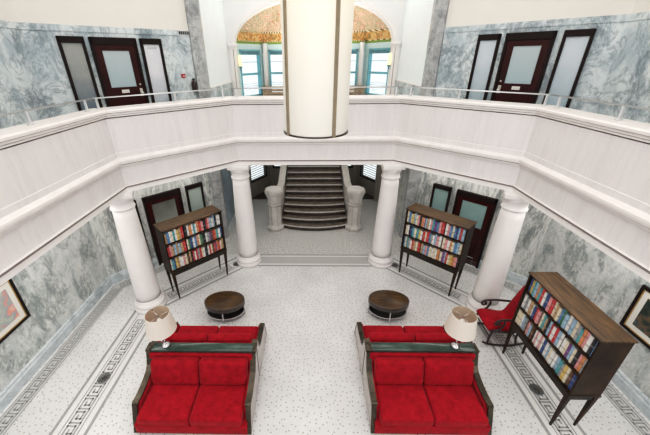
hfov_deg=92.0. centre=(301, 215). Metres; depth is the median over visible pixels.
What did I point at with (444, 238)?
book
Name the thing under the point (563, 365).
book
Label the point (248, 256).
column
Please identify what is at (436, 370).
cushion
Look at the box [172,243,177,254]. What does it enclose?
book
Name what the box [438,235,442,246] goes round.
book
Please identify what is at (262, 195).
floor
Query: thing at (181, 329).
seat cushion
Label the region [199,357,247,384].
cushion
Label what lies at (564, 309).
book
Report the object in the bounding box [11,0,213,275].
wall
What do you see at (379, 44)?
wall
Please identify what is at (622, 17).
trim
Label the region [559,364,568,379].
book
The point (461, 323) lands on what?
table lamp
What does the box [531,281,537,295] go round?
book
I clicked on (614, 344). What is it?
bookcase
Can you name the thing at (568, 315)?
book
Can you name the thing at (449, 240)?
book
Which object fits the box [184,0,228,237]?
trim
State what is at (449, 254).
book
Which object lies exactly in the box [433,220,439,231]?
book
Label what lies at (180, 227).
book
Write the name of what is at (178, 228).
book
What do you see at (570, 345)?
book
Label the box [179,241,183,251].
book
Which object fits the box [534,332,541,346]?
book
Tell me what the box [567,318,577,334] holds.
book
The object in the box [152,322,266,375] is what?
sofa
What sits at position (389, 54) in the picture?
wall sconce
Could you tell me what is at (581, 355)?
book
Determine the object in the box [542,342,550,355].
book
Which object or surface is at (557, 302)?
book
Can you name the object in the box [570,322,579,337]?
book
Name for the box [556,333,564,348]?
book
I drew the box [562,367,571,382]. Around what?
book
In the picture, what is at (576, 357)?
book
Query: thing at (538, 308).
book
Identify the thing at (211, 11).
wall
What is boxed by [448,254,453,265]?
book
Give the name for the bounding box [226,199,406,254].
floor
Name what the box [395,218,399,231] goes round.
baseboard
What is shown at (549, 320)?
book
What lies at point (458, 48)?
wall
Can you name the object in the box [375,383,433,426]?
seat cushion
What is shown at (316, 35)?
pendant lantern
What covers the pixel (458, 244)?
book
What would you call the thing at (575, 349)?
book
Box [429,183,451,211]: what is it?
window
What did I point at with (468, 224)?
bookcase
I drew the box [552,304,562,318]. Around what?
book
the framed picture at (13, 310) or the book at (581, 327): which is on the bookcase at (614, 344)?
the book at (581, 327)
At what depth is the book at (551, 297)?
4.76 m
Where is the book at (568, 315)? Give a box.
[561,313,570,328]
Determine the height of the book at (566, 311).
0.287 m
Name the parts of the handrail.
post, post, post, post, post, post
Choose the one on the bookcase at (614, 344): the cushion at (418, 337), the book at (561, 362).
the book at (561, 362)
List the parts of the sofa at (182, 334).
panel, arm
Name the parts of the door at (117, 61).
pane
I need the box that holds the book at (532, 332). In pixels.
[528,325,536,339]
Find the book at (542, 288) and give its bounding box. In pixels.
[536,287,543,301]
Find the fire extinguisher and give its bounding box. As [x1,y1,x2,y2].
[192,78,196,91]
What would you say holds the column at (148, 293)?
on the trim at (462, 298)
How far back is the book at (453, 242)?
6.88 m
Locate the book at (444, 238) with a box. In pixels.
[441,237,446,248]
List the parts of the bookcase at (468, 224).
leg, panel, apron panel, apron panel, shelf, shelf, shelf, apron panel, leg, leg, panel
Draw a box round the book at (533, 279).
[528,278,534,291]
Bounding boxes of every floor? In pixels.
[0,238,649,434]
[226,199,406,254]
[253,192,372,198]
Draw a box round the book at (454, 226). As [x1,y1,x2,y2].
[451,225,457,237]
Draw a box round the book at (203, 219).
[202,218,206,229]
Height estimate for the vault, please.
1.300 m
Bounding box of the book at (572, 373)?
[565,371,574,385]
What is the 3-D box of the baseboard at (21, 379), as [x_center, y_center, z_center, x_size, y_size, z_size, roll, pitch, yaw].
[-4.514,2.854,5.271,1.831,0.260,10.955,6,27,12]
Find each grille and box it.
[97,372,110,382]
[529,383,543,394]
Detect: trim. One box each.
[0,20,20,28]
[0,239,649,434]
[19,22,188,35]
[52,255,582,434]
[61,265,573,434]
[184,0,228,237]
[210,81,232,97]
[228,44,239,95]
[230,0,398,43]
[261,257,367,262]
[262,43,269,94]
[357,42,364,84]
[388,42,400,94]
[394,80,420,95]
[399,0,449,237]
[444,14,629,32]
[628,11,649,20]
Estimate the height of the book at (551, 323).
0.278 m
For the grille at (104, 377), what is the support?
on the trim at (462, 298)
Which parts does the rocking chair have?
leg, arm, seat frame, arm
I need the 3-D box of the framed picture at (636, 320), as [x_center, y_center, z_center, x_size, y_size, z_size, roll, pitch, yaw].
[5.330,1.699,4.561,0.040,0.830,1.150,0,27,1]
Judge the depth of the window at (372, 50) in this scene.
11.02 m
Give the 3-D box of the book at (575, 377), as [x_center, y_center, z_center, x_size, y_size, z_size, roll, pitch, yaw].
[3.854,2.312,4.362,0.178,0.279,0.053,0,27,1]
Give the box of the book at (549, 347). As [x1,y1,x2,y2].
[544,346,551,358]
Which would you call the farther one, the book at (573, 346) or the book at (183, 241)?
the book at (183, 241)
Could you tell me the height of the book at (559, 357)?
0.251 m
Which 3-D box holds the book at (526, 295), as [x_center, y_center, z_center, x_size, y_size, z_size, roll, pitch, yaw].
[3.866,1.446,5.330,0.167,0.271,0.050,0,27,1]
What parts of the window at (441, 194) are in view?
pane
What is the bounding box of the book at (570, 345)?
[564,344,573,357]
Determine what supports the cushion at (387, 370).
on the sofa at (410, 388)
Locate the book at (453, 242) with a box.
[450,241,456,251]
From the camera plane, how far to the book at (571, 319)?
4.42 m
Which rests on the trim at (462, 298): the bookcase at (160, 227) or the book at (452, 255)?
the bookcase at (160, 227)
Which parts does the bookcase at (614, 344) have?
leg, apron panel, panel, apron panel, shelf, shelf, apron panel, shelf, leg, leg, panel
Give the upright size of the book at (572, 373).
0.264 m
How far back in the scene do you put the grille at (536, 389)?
5.25 m
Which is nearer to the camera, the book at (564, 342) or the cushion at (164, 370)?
the book at (564, 342)
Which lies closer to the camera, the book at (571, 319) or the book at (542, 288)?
the book at (571, 319)
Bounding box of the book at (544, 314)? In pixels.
[538,313,545,326]
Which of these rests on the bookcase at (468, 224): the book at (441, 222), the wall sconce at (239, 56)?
the book at (441, 222)
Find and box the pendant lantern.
[280,0,353,138]
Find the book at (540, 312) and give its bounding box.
[534,310,543,323]
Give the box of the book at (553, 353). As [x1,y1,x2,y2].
[547,350,556,364]
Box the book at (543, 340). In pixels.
[538,338,544,350]
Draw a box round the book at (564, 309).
[557,308,565,322]
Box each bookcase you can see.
[153,205,227,298]
[399,203,476,295]
[502,272,638,425]
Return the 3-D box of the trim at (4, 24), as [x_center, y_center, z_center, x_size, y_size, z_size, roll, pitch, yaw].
[-4.907,-1.383,1.631,0.018,0.106,8.350,0,27,1]
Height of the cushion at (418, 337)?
0.419 m
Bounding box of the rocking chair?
[476,285,524,346]
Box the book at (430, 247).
[428,246,432,256]
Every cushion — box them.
[137,381,200,425]
[150,357,199,383]
[163,333,207,341]
[178,326,218,335]
[189,384,246,426]
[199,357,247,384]
[208,333,252,342]
[218,326,257,338]
[363,325,403,337]
[369,333,414,341]
[374,357,423,384]
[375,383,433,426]
[403,326,444,334]
[414,333,460,341]
[422,382,488,426]
[423,357,473,384]
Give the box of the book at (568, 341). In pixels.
[561,340,572,354]
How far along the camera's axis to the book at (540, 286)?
5.01 m
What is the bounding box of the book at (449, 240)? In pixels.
[446,239,451,250]
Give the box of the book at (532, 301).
[527,300,535,314]
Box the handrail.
[0,86,649,124]
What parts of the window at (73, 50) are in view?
pane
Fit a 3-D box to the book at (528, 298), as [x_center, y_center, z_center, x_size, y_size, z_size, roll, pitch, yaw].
[3.885,1.485,5.288,0.192,0.239,0.052,0,27,1]
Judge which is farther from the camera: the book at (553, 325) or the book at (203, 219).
the book at (203, 219)
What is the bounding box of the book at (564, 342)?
[559,338,568,351]
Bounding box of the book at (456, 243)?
[453,242,457,252]
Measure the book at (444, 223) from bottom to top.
0.287 m
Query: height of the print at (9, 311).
0.570 m
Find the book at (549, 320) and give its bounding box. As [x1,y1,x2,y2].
[543,319,551,333]
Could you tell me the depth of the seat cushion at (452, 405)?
4.62 m
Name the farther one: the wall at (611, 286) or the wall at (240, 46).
the wall at (240, 46)
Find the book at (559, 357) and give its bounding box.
[553,356,562,369]
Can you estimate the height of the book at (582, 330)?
0.239 m
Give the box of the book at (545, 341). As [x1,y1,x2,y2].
[539,339,547,353]
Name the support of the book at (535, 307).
on the bookcase at (614, 344)
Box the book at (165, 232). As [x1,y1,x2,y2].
[164,231,169,243]
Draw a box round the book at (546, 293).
[540,292,548,305]
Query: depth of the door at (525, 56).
6.29 m
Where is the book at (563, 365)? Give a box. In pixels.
[557,364,565,375]
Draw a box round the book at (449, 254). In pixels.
[446,253,450,264]
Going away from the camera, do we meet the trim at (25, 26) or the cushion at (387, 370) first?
the cushion at (387, 370)
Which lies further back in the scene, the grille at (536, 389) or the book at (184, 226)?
the book at (184, 226)
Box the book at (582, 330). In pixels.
[575,329,584,342]
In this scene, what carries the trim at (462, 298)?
on the floor at (311, 383)
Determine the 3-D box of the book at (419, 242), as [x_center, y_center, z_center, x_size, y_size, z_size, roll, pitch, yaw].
[2.862,0.726,7.568,0.163,0.261,0.058,-24,35,-38]
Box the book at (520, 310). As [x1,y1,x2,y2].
[515,309,521,322]
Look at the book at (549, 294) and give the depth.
4.83 m
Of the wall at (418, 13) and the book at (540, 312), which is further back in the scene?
the wall at (418, 13)
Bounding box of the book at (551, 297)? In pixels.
[545,296,553,311]
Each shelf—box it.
[207,307,243,319]
[369,306,405,318]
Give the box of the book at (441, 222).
[438,221,442,233]
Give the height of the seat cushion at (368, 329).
0.180 m
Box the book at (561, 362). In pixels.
[555,360,565,373]
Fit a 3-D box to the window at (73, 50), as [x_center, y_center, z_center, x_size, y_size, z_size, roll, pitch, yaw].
[-4.314,-2.438,6.274,0.431,2.020,0.090,-24,35,-38]
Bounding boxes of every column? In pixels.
[110,191,166,314]
[227,165,260,267]
[368,164,404,268]
[465,190,528,315]
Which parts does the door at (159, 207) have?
pane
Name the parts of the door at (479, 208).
pane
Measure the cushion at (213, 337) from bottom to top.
0.419 m
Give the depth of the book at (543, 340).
4.94 m
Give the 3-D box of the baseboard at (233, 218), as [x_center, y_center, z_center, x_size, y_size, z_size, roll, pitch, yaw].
[-2.334,-0.060,11.103,0.030,0.200,2.800,0,27,1]
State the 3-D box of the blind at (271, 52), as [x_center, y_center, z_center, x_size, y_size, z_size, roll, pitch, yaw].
[-0.832,-5.853,11.256,0.620,0.110,0.030,0,27,1]
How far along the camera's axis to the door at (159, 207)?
8.14 m
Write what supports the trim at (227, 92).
attached to the wall at (211, 11)
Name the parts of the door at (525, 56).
pane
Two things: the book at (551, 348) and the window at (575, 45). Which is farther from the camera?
the window at (575, 45)
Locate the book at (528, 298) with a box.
[524,297,530,309]
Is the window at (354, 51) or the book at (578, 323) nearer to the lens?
the book at (578, 323)
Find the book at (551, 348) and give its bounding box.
[545,347,554,360]
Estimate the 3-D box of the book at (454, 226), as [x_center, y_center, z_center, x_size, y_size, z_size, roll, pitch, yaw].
[3.335,0.319,6.819,0.188,0.282,0.045,-24,35,-38]
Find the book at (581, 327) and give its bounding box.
[573,324,584,340]
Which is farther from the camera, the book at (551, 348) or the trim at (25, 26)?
the trim at (25, 26)
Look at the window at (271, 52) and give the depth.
11.40 m
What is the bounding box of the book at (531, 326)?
[526,325,532,336]
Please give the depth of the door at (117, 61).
6.52 m
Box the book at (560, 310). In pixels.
[554,307,563,320]
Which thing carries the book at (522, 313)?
on the bookcase at (614, 344)
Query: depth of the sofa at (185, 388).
4.87 m
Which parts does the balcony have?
belt moulding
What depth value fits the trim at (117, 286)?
5.52 m
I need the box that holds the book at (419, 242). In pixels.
[417,241,420,251]
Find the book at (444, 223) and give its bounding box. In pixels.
[441,222,445,233]
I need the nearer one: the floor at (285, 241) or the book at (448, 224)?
the book at (448, 224)
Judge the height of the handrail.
0.182 m
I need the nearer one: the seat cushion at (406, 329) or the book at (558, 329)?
the book at (558, 329)
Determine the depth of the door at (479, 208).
7.93 m
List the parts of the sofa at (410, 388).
arm, rail, panel, rail, rail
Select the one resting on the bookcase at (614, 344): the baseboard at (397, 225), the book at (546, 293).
the book at (546, 293)
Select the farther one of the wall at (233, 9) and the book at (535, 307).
the wall at (233, 9)
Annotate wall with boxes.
[0,0,107,391]
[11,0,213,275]
[199,0,234,225]
[223,0,405,200]
[237,43,270,196]
[267,43,365,185]
[356,42,390,196]
[395,0,433,224]
[416,0,635,277]
[531,0,649,398]
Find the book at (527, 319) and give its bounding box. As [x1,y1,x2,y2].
[522,317,528,330]
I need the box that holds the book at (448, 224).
[444,223,449,234]
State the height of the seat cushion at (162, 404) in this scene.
0.180 m
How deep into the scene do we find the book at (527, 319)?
5.30 m
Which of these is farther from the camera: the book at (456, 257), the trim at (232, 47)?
the trim at (232, 47)
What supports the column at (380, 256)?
on the trim at (462, 298)
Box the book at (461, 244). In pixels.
[458,243,462,254]
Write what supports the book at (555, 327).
on the bookcase at (614, 344)
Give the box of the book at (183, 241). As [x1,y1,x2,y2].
[181,240,186,250]
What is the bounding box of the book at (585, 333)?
[578,329,588,345]
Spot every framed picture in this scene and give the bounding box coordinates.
[0,279,30,343]
[619,285,649,349]
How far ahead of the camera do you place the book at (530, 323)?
5.22 m
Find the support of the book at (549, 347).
on the bookcase at (614, 344)
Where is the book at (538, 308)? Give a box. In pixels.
[533,307,540,319]
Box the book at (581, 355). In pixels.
[574,354,583,368]
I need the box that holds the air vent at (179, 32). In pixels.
[178,31,189,34]
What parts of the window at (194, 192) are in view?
pane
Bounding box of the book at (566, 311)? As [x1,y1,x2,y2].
[559,310,568,324]
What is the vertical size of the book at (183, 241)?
0.268 m
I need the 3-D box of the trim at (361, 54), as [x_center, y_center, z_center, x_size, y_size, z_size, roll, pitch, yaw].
[2.132,-5.133,11.419,0.200,2.100,0.197,0,27,1]
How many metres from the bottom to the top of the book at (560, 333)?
0.281 m
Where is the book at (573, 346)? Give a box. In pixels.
[566,345,576,359]
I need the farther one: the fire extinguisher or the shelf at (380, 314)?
the fire extinguisher
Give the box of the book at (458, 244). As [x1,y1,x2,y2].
[455,242,459,253]
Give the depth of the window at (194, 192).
8.65 m
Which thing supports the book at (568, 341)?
on the bookcase at (614, 344)
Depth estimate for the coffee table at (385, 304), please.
6.63 m
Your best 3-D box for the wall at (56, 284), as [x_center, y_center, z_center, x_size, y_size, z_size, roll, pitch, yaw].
[-4.992,-0.129,2.261,0.180,8.300,8.350,0,27,1]
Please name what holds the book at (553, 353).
on the bookcase at (614, 344)
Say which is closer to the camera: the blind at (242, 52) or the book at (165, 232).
the book at (165, 232)
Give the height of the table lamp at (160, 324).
0.679 m
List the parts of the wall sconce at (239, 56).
lamp shade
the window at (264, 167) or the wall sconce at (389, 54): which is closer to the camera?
the wall sconce at (389, 54)
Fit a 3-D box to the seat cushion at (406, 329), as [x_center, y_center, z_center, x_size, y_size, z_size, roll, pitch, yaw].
[2.318,2.321,5.785,0.761,0.180,0.635,0,27,1]
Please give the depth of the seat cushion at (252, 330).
5.97 m
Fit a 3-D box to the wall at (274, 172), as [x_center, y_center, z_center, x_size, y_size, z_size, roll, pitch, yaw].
[0.463,-3.704,12.376,3.660,5.520,0.160,0,27,1]
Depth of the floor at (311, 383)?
5.85 m
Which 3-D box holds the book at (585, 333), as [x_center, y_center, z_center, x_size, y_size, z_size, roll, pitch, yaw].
[3.834,1.626,4.194,0.149,0.288,0.045,0,27,1]
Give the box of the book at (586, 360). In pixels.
[579,359,587,373]
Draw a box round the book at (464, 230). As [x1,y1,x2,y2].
[461,229,466,241]
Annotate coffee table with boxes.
[204,291,245,323]
[368,290,408,322]
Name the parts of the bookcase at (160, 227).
panel, leg, leg, apron panel, shelf, shelf, shelf, apron panel, apron panel, panel, leg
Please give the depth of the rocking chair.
6.06 m
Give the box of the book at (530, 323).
[525,322,532,333]
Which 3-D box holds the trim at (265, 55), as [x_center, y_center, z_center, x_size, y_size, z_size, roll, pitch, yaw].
[-1.307,-5.136,11.498,0.200,2.100,0.197,0,27,1]
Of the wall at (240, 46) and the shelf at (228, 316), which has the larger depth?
the wall at (240, 46)
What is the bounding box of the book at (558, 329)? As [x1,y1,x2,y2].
[551,328,559,342]
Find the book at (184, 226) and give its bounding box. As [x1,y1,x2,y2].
[183,225,187,236]
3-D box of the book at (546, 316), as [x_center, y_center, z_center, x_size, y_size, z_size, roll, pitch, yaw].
[3.860,1.656,4.896,0.158,0.284,0.045,0,27,1]
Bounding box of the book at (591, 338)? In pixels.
[582,334,594,352]
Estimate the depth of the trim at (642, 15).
4.96 m
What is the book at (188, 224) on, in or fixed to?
on the bookcase at (160, 227)
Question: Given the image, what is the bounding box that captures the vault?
[236,4,390,43]
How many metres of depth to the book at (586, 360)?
4.18 m
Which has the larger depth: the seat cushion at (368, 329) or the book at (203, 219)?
the book at (203, 219)
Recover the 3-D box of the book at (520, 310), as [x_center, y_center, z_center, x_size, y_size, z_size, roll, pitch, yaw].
[3.857,1.749,5.480,0.156,0.285,0.054,0,27,1]
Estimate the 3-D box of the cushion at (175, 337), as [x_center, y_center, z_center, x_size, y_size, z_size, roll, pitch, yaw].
[-1.998,2.214,5.501,0.761,0.419,0.256,0,27,1]
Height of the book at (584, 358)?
0.281 m
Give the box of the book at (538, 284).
[533,283,539,297]
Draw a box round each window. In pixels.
[55,36,102,110]
[133,200,152,262]
[139,38,171,102]
[184,182,205,211]
[239,49,262,95]
[250,165,266,182]
[269,50,282,94]
[350,49,357,84]
[360,165,375,181]
[366,48,390,94]
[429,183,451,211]
[465,34,501,99]
[542,28,596,107]
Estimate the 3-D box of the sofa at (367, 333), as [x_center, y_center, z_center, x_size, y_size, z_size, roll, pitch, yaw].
[1.933,2.234,5.735,1.768,0.828,0.975,0,27,1]
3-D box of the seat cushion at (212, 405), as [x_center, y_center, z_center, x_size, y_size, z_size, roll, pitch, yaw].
[-1.245,2.837,4.834,0.761,0.180,0.725,0,27,1]
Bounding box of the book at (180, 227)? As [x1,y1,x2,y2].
[179,226,183,237]
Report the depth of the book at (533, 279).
5.17 m
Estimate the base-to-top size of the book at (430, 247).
0.275 m
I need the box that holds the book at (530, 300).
[525,299,531,311]
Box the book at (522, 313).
[517,312,523,324]
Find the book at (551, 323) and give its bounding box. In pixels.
[545,321,552,335]
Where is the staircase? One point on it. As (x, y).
(313, 197)
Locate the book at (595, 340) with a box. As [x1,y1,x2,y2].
[586,338,597,355]
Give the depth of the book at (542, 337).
4.97 m
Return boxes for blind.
[241,51,258,54]
[270,51,281,54]
[370,49,388,53]
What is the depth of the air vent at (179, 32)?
7.14 m
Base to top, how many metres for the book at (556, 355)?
0.256 m
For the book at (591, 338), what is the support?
on the bookcase at (614, 344)
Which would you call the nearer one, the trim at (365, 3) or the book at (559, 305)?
the book at (559, 305)
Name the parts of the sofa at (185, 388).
rail, panel, rail, rail, arm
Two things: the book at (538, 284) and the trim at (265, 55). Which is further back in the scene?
the trim at (265, 55)
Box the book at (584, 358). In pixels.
[576,356,586,371]
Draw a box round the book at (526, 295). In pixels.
[521,294,528,307]
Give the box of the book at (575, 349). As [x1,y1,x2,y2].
[568,348,577,362]
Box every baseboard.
[0,257,163,413]
[228,213,234,232]
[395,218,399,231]
[465,256,649,420]
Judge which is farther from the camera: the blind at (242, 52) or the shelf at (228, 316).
the blind at (242, 52)
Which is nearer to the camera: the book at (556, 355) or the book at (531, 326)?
the book at (556, 355)
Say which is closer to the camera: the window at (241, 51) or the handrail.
the handrail
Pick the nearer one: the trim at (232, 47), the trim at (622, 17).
the trim at (622, 17)
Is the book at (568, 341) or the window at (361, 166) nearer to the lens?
the book at (568, 341)
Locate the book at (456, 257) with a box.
[453,256,458,266]
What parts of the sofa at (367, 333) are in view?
arm, panel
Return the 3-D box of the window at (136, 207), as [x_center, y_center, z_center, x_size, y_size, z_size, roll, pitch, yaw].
[-4.196,0.577,7.876,0.481,1.990,0.090,-24,35,-38]
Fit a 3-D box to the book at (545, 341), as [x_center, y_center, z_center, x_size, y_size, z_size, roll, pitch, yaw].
[3.867,2.037,4.896,0.186,0.292,0.048,0,27,1]
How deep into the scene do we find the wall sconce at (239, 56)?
10.21 m
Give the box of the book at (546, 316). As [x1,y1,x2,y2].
[540,315,548,328]
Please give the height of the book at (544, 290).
0.282 m
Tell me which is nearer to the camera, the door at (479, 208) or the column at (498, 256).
the column at (498, 256)
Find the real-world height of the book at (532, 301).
0.274 m
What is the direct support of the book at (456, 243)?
on the bookcase at (468, 224)
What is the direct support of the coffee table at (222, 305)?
on the floor at (311, 383)
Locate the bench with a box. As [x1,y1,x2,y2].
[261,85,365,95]
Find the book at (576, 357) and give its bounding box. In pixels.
[571,350,581,366]
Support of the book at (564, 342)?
on the bookcase at (614, 344)
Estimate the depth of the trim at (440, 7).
7.51 m
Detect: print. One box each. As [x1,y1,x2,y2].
[0,289,19,331]
[632,299,649,337]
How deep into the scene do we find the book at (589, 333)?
4.16 m
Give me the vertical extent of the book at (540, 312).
0.237 m
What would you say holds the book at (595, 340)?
on the bookcase at (614, 344)
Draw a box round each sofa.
[132,342,258,434]
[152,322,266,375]
[354,322,472,374]
[362,342,493,434]
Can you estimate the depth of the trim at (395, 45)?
10.09 m
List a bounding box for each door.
[88,37,149,106]
[141,188,184,264]
[452,189,498,268]
[490,31,557,103]
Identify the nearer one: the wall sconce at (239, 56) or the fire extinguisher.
the fire extinguisher
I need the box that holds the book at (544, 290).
[538,289,547,303]
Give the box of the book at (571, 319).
[565,315,573,331]
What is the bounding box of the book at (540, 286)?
[535,285,541,298]
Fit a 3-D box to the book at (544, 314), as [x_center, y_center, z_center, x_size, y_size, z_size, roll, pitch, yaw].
[3.874,1.639,4.933,0.198,0.282,0.034,0,27,1]
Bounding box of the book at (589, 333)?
[581,332,590,348]
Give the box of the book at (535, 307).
[530,306,538,318]
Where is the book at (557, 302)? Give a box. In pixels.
[551,301,559,316]
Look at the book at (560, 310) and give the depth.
4.59 m
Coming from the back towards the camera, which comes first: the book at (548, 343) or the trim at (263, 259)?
the trim at (263, 259)
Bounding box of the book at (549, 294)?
[543,293,550,307]
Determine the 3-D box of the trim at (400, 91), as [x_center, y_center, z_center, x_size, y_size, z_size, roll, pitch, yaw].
[3.093,-3.491,9.395,0.045,0.960,2.550,0,27,1]
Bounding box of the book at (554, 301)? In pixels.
[548,298,556,314]
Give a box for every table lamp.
[144,305,176,347]
[444,306,477,348]
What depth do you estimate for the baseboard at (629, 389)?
5.13 m
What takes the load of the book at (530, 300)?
on the bookcase at (614, 344)
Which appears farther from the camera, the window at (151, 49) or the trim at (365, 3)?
the trim at (365, 3)
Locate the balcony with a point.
(588, 172)
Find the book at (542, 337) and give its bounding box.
[537,335,543,348]
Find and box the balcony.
[0,95,649,285]
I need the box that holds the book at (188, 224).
[187,223,191,234]
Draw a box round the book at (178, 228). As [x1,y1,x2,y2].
[176,227,181,238]
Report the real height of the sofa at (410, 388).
0.852 m
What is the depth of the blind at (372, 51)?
10.64 m
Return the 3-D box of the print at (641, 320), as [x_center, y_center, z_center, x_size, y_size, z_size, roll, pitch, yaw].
[5.329,1.699,4.561,0.004,0.530,0.850,0,27,1]
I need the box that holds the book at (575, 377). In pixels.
[567,374,577,389]
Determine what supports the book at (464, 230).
on the bookcase at (468, 224)
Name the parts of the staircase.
newel post, balustrade, balustrade, newel post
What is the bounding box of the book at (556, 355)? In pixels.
[550,354,559,367]
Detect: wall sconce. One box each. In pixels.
[238,55,241,70]
[387,53,391,68]
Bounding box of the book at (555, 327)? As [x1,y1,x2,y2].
[549,326,557,340]
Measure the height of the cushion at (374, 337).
0.419 m
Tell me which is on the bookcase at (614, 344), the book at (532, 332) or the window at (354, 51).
the book at (532, 332)
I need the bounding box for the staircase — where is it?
[264,165,365,231]
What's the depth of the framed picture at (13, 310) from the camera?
5.17 m
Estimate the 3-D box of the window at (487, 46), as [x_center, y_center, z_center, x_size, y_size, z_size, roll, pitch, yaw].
[3.929,-2.875,6.965,0.090,2.020,0.431,-24,35,-38]
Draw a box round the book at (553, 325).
[548,323,555,336]
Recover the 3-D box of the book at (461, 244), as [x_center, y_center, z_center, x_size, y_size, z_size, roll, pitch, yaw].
[3.487,0.700,6.827,0.168,0.270,0.058,-24,35,-38]
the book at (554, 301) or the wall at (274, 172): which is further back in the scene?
the wall at (274, 172)
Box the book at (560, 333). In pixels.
[553,330,562,345]

